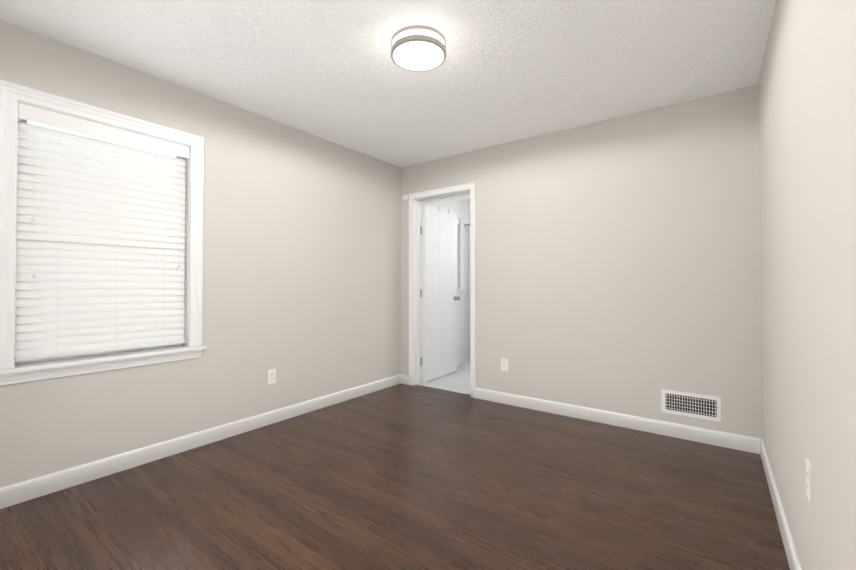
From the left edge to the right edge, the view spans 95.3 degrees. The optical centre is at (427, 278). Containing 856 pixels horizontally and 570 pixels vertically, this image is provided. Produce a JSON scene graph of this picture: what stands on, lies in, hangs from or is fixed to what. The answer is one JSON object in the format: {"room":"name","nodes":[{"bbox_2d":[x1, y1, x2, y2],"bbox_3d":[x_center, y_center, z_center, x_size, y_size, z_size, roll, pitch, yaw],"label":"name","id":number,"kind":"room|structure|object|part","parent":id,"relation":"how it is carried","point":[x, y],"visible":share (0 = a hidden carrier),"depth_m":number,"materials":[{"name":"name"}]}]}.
{"room":"empty bedroom","nodes":[
{"label":"empty bedroom","id":0,"kind":"room"},
{"bbox_2d":[0,19,469,487],"bbox_3d":[-0.745,-0.050,3.950,0.140,2.440,6.180,-1,-1,36],"label":"wall","id":1,"kind":"structure","parent":0,"point":[302,262],"depth_m":2.95,"materials":[{"name":"grey paint"}]},
{"bbox_2d":[0,79,203,384],"bbox_3d":[-1.908,-0.224,2.356,0.164,1.522,0.974,-1,-1,36],"label":"window","id":2,"kind":"structure","parent":1,"relation":"in","point":[12,94],"depth_m":2.17,"materials":[{"name":"white wood"}]},
{"bbox_3d":[-1.945,-0.223,2.382,0.030,1.360,0.810,-1,-1,36],"label":"window sash","id":3,"kind":"part","parent":2,"relation":"part of","materials":[{"name":"white plastic"}]},
{"bbox_2d":[15,103,188,360],"bbox_3d":[-1.893,-0.235,2.345,0.071,1.332,0.806,-1,-1,36],"label":"window blind","id":4,"kind":"object","parent":2,"relation":"attached to","point":[100,259],"visible":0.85,"depth_m":2.28,"materials":[{"name":"white plastic"}]},
{"bbox_2d":[0,345,206,374],"bbox_3d":[-1.883,0.469,2.327,0.148,0.024,1.018,-1,-1,36],"label":"window sill","id":5,"kind":"structure","parent":1,"relation":"attached to","point":[29,367],"depth_m":2.22,"materials":[{"name":"white wood"}]},
{"bbox_2d":[0,374,408,508],"bbox_3d":[-1.323,1.106,2.924,0.128,0.100,3.590,-1,-1,36],"label":"baseboard","id":6,"kind":"structure","parent":1,"relation":"attached to","point":[20,492],"depth_m":2.51,"materials":[{"name":"white wood"}]},
{"bbox_2d":[268,368,275,383],"bbox_3d":[-1.250,0.783,3.129,0.007,0.115,0.070,-1,-1,36],"label":"electrical outlet","id":7,"kind":"object","parent":1,"relation":"attached to","point":[271,376],"visible":1,"depth_m":3.12,"materials":[{"name":"white plastic"}]},
{"bbox_2d":[457,212,463,294],"bbox_3d":[0.209,-0.352,5.226,0.164,1.142,0.804,-1,-1,36],"label":"window","id":8,"kind":"structure","parent":1,"relation":"in","point":[460,215],"depth_m":5.46,"materials":[{"name":"white"}]},
{"bbox_2d":[457,354,469,365],"bbox_3d":[0.265,1.139,5.171,0.014,0.100,1.626,-1,-1,36],"label":"baseboard","id":9,"kind":"structure","parent":1,"relation":"attached to","point":[463,359],"depth_m":5.47,"materials":[{"name":"white wood"}]},
{"bbox_3d":[1.221,-0.764,5.032,1.750,0.060,0.060,-1,-1,36],"label":"curtain rod","id":10,"kind":"object","parent":1,"relation":"attached to","visible":0},
{"bbox_2d":[466,227,469,347],"bbox_3d":[1.221,0.116,5.019,1.690,1.700,0.071,-1,-1,36],"label":"curtain","id":11,"kind":"object","parent":10,"relation":"hanging from","point":[467,287],"visible":0.02,"depth_m":5.52,"materials":[{"name":"white fabric"}]},
{"bbox_2d":[0,0,775,166],"bbox_3d":[-0.124,-1.337,2.074,3.390,0.080,3.870,-1,-1,36],"label":"ceiling","id":12,"kind":"structure","parent":0,"point":[507,71],"depth_m":2.29,"materials":[{"name":"white paint"}]},
{"bbox_2d":[391,25,445,71],"bbox_3d":[-0.052,-1.248,2.149,0.304,0.097,0.304,-1,-1,36],"label":"flush-mount light","id":13,"kind":"object","parent":12,"relation":"attached to","point":[418,48],"visible":1,"depth_m":2.07,"materials":[{"name":"white glass"}]},
{"bbox_2d":[0,362,789,569],"bbox_3d":[0.562,1.186,2.966,3.390,0.060,6.180,-1,-1,36],"label":"floor","id":14,"kind":"structure","parent":0,"point":[400,476],"depth_m":2.00,"materials":[{"name":"brown wood"}]},
{"bbox_2d":[417,384,469,394],"bbox_3d":[0.173,1.171,4.136,0.715,0.004,0.040,-1,-1,36],"label":"threshold","id":15,"kind":"object","parent":14,"relation":"on","point":[444,389],"visible":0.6,"depth_m":4.12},
{"bbox_2d":[401,85,762,438],"bbox_3d":[1.040,-0.056,3.514,3.250,2.440,0.140,-1,-1,36],"label":"wall","id":16,"kind":"structure","parent":0,"point":[618,265],"depth_m":3.06,"materials":[{"name":"grey paint"}]},
{"bbox_2d":[420,204,459,381],"bbox_3d":[0.140,0.153,4.692,0.171,2.042,0.751,-1,-1,36],"label":"door","id":17,"kind":"structure","parent":16,"relation":"in","point":[442,297],"depth_m":4.67,"materials":[{"name":"white painted wood"},{"name":"brushed nickel"}]},
{"bbox_2d":[409,182,475,397],"bbox_3d":[0.175,0.113,4.153,0.839,2.122,0.178,-1,-1,36],"label":"door frame","id":18,"kind":"structure","parent":16,"relation":"attached to","point":[470,186],"depth_m":4.32,"materials":[{"name":"white wood"}]},
{"bbox_2d":[501,358,507,370],"bbox_3d":[0.716,0.806,3.650,0.070,0.115,0.007,-1,-1,36],"label":"electrical outlet","id":19,"kind":"object","parent":16,"relation":"attached to","point":[504,364],"visible":1,"depth_m":3.65,"materials":[{"name":"white plastic"}]},
{"bbox_2d":[661,389,720,421],"bbox_3d":[1.876,0.904,2.792,0.355,0.170,0.007,-1,-1,36],"label":"air vent","id":20,"kind":"object","parent":16,"relation":"in","point":[706,407],"visible":1,"depth_m":2.79,"materials":[{"name":"white metal"}]},
{"bbox_2d":[758,0,855,569],"bbox_3d":[1.142,-0.092,1.034,0.140,2.440,3.730,-1,-1,36],"label":"wall","id":21,"kind":"structure","parent":0,"point":[807,127],"depth_m":1.20,"materials":[{"name":"grey paint"}]},
{"bbox_2d":[475,388,801,569],"bbox_3d":[0.265,1.088,1.751,2.143,0.100,3.590,-1,-1,36],"label":"baseboard","id":22,"kind":"structure","parent":21,"relation":"attached to","point":[722,439],"depth_m":2.84,"materials":[{"name":"white wood"}]},
{"bbox_2d":[806,459,812,503],"bbox_3d":[1.216,0.646,1.248,0.007,0.115,0.070,-1,-1,36],"label":"electrical outlet","id":23,"kind":"object","parent":21,"relation":"attached to","point":[808,480],"visible":1,"depth_m":1.23,"materials":[{"name":"white plastic"}]},
{"label":"outside","id":24,"kind":"structure","parent":0,"visible":0},
{"bbox_2d":[27,121,174,181],"bbox_3d":[-1.319,-0.098,4.082,0.020,2.560,5.490,-1,-1,36],"label":"window","id":25,"kind":"structure","parent":24,"point":[81,134],"depth_m":2.74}
]}

